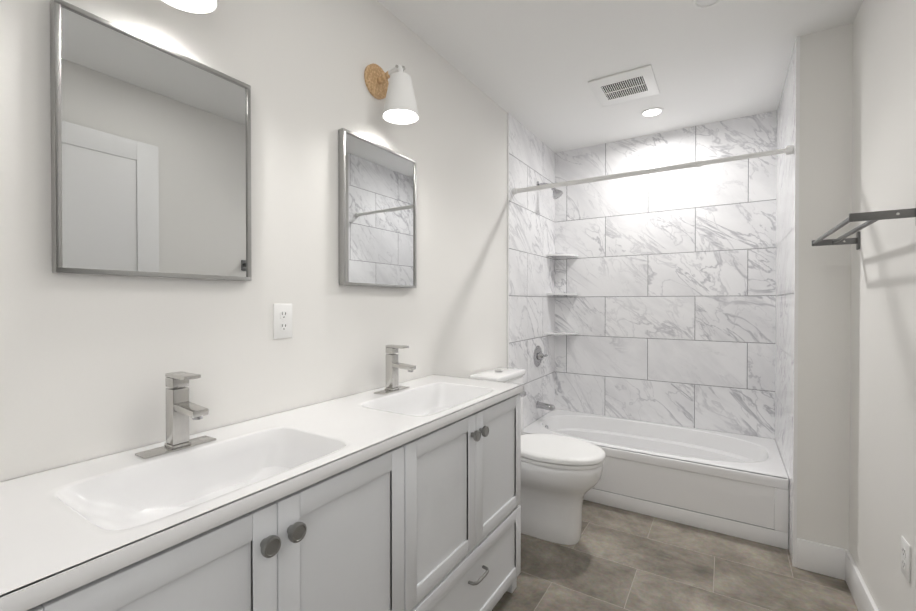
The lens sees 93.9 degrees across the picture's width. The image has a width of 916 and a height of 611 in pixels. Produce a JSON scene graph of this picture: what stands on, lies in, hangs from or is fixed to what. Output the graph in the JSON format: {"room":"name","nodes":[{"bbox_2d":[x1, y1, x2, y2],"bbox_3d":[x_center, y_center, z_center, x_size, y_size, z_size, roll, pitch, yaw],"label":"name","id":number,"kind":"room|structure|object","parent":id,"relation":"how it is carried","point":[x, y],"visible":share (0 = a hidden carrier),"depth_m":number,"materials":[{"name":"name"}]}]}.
{"room":"bathroom","nodes":[
{"label":"bathroom","id":0,"kind":"room"},
{"bbox_2d":[0,0,506,481],"bbox_3d":[-0.274,-0.013,1.996,0.100,2.530,4.150,0,1,32],"label":"wall","id":1,"kind":"structure","parent":0,"point":[88,362],"depth_m":1.37,"materials":[{"name":"paint"}]},
{"bbox_2d":[50,0,251,280],"bbox_3d":[-0.753,-0.366,1.108,0.028,0.587,0.445,0,1,32],"label":"mirror","id":2,"kind":"object","parent":1,"relation":"attached to","point":[150,158],"visible":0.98,"depth_m":1.05,"materials":[{"name":"clear glass"}]},
{"bbox_2d":[161,0,217,13],"bbox_3d":[-0.686,-0.870,1.041,0.208,0.243,0.147,0,1,32],"label":"sconce","id":3,"kind":"object","parent":1,"relation":"attached to","point":[200,6],"visible":1,"depth_m":1.09,"materials":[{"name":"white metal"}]},
{"bbox_2d":[273,304,291,338],"bbox_3d":[-0.577,0.051,1.412,0.007,0.114,0.070,0,1,32],"label":"outlet","id":4,"kind":"object","parent":1,"relation":"attached to","point":[282,320],"visible":1,"depth_m":1.41,"materials":[{"name":"white plastic"}]},
{"bbox_2d":[338,128,415,287],"bbox_3d":[-0.322,-0.372,1.796,0.028,0.587,0.445,0,1,32],"label":"mirror","id":5,"kind":"object","parent":1,"relation":"attached to","point":[377,211],"visible":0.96,"depth_m":1.75,"materials":[{"name":"clear glass"}]},
{"bbox_2d":[364,63,418,124],"bbox_3d":[-0.255,-0.876,1.727,0.208,0.243,0.147,0,1,32],"label":"sconce","id":6,"kind":"object","parent":1,"relation":"attached to","point":[397,93],"visible":1,"depth_m":1.72,"materials":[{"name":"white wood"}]},
{"bbox_2d":[507,112,554,427],"bbox_3d":[0.578,-0.023,3.249,0.011,2.530,0.923,0,1,32],"label":"tile","id":7,"kind":"structure","parent":1,"relation":"attached to","point":[530,262],"depth_m":3.18,"materials":[{"name":"tile"}]},
{"bbox_2d":[533,346,547,366],"bbox_3d":[0.637,0.392,3.289,0.052,0.164,0.167,0,1,32],"label":"shower valve","id":8,"kind":"object","parent":7,"relation":"attached to","point":[539,356],"visible":0.98,"depth_m":3.27,"materials":[{"name":"silver metal"}]},
{"bbox_2d":[536,401,554,410],"bbox_3d":[0.671,0.768,3.270,0.138,0.062,0.060,0,1,32],"label":"tub spout","id":9,"kind":"object","parent":7,"relation":"attached to","point":[545,406],"visible":1,"depth_m":3.25,"materials":[{"name":"silver metal"}]},
{"bbox_2d":[536,181,562,198],"bbox_3d":[0.698,-0.879,3.239,0.196,0.155,0.080,0,1,32],"label":"shower head","id":10,"kind":"object","parent":7,"relation":"attached to","point":[557,193],"visible":0.67,"depth_m":3.20},
{"bbox_2d":[377,0,862,152],"bbox_3d":[0.498,-1.323,1.501,1.922,0.100,4.150,0,1,32],"label":"ceiling","id":11,"kind":"structure","parent":0,"point":[534,67],"depth_m":2.16,"materials":[{"name":"paint"}]},
{"bbox_2d":[588,65,659,106],"bbox_3d":[0.977,-1.274,2.506,0.335,0.014,0.360,0,1,32],"label":"ceiling vent","id":12,"kind":"object","parent":11,"relation":"in","point":[632,84],"visible":1,"depth_m":2.48,"materials":[{"name":"white plastic"}]},
{"bbox_2d":[641,108,663,116],"bbox_3d":[1.290,-1.287,2.840,0.138,0.018,0.138,0,1,32],"label":"recessed light","id":13,"kind":"object","parent":11,"relation":"in","point":[651,112],"visible":0.94,"depth_m":2.84,"materials":[{"name":"white plastic"}]},
{"bbox_2d":[692,0,722,8],"bbox_3d":[1.042,-1.278,1.768,0.128,0.018,0.128,0,1,32],"label":"recessed light","id":14,"kind":"object","parent":11,"relation":"in","point":[701,4],"visible":1,"depth_m":1.80,"materials":[{"name":"white plastic"}]},
{"bbox_2d":[492,500,857,610],"bbox_3d":[0.498,1.306,1.523,1.922,0.100,4.150,0,1,32],"label":"floor","id":15,"kind":"structure","parent":0,"point":[615,559],"depth_m":1.99,"materials":[{"name":"tile"}]},
{"bbox_2d":[4,376,525,610],"bbox_3d":[-0.311,0.820,1.363,0.512,0.875,1.706,0,1,32],"label":"bathroom vanity","id":16,"kind":"object","parent":15,"relation":"on","point":[394,494],"depth_m":1.09,"materials":[{"name":"paint"}]},
{"bbox_2d":[0,375,523,610],"bbox_3d":[-0.347,0.368,1.325,0.487,0.030,1.626,0,1,32],"label":"countertop","id":17,"kind":"structure","parent":16,"relation":"on","point":[58,526],"depth_m":0.97,"materials":[{"name":"white stone"}]},
{"bbox_2d":[469,367,604,544],"bbox_3d":[0.457,0.817,2.383,0.698,0.864,0.394,0,1,32],"label":"toilet","id":18,"kind":"object","parent":15,"relation":"on","point":[560,476],"visible":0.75,"depth_m":2.23,"materials":[{"name":"ceramic"}]},
{"bbox_2d":[523,409,788,549],"bbox_3d":[1.256,1.065,2.910,1.507,0.360,0.768,0,1,32],"label":"bathtub","id":19,"kind":"object","parent":15,"relation":"on","point":[733,484],"visible":0.77,"depth_m":2.53,"materials":[{"name":"ceramic"}]},
{"bbox_2d":[797,538,848,579],"bbox_3d":[1.699,1.183,1.994,0.188,0.140,0.015,0,1,32],"label":"baseboard","id":20,"kind":"structure","parent":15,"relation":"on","point":[823,559],"depth_m":1.99,"materials":[{"name":"paint"}]},
{"bbox_2d":[797,23,852,549],"bbox_3d":[2.018,-0.016,2.400,0.292,2.530,1.030,0,1,32],"label":"wall","id":21,"kind":"structure","parent":0,"point":[824,295],"depth_m":1.99,"materials":[{"name":"paint"}]},
{"bbox_2d":[512,145,793,194],"bbox_3d":[1.017,-0.774,2.514,1.509,0.042,0.042,0,1,32],"label":"shower curtain rod","id":22,"kind":"object","parent":21,"relation":"attached to","point":[787,150],"visible":1,"depth_m":2.43,"materials":[{"name":"silver metal"}]},
{"bbox_2d":[775,36,799,566],"bbox_3d":[1.863,-0.016,2.435,0.015,2.530,0.936,0,1,32],"label":"tile","id":23,"kind":"structure","parent":21,"relation":"attached to","point":[787,288],"depth_m":2.23,"materials":[{"name":"tile"}]},
{"bbox_2d":[849,0,915,610],"bbox_3d":[1.023,-0.001,0.634,0.100,2.530,3.020,0,1,32],"label":"wall","id":24,"kind":"structure","parent":0,"point":[882,501],"depth_m":1.53,"materials":[{"name":"paint"}]},
{"bbox_2d":[845,551,878,610],"bbox_3d":[1.214,1.190,1.058,0.015,0.140,2.085,0,1,32],"label":"baseboard","id":25,"kind":"structure","parent":24,"relation":"attached to","point":[860,593],"depth_m":1.76,"materials":[{"name":"paint"}]},
{"bbox_2d":[812,208,915,249],"bbox_3d":[1.461,-0.274,1.573,0.158,0.076,0.712,0,1,32],"label":"towel rail","id":26,"kind":"object","parent":24,"relation":"attached to","point":[869,218],"visible":1,"depth_m":1.37,"materials":[{"name":"metal"}]},
{"bbox_2d":[901,536,910,582],"bbox_3d":[1.391,0.788,1.330,0.007,0.114,0.070,0,1,32],"label":"outlet","id":27,"kind":"object","parent":24,"relation":"attached to","point":[906,559],"visible":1,"depth_m":1.32,"materials":[{"name":"white plastic"}]},
{"bbox_3d":[1.493,-0.023,3.278,1.530,2.530,0.100,0,1,32],"label":"wall","id":28,"kind":"structure","parent":0,"visible":0},
{"bbox_2d":[555,111,776,438],"bbox_3d":[1.464,-0.023,3.232,1.510,2.530,0.010,0,1,32],"label":"tile","id":29,"kind":"structure","parent":28,"relation":"attached to","point":[667,313],"depth_m":3.15,"materials":[{"name":"tile"}]}
]}

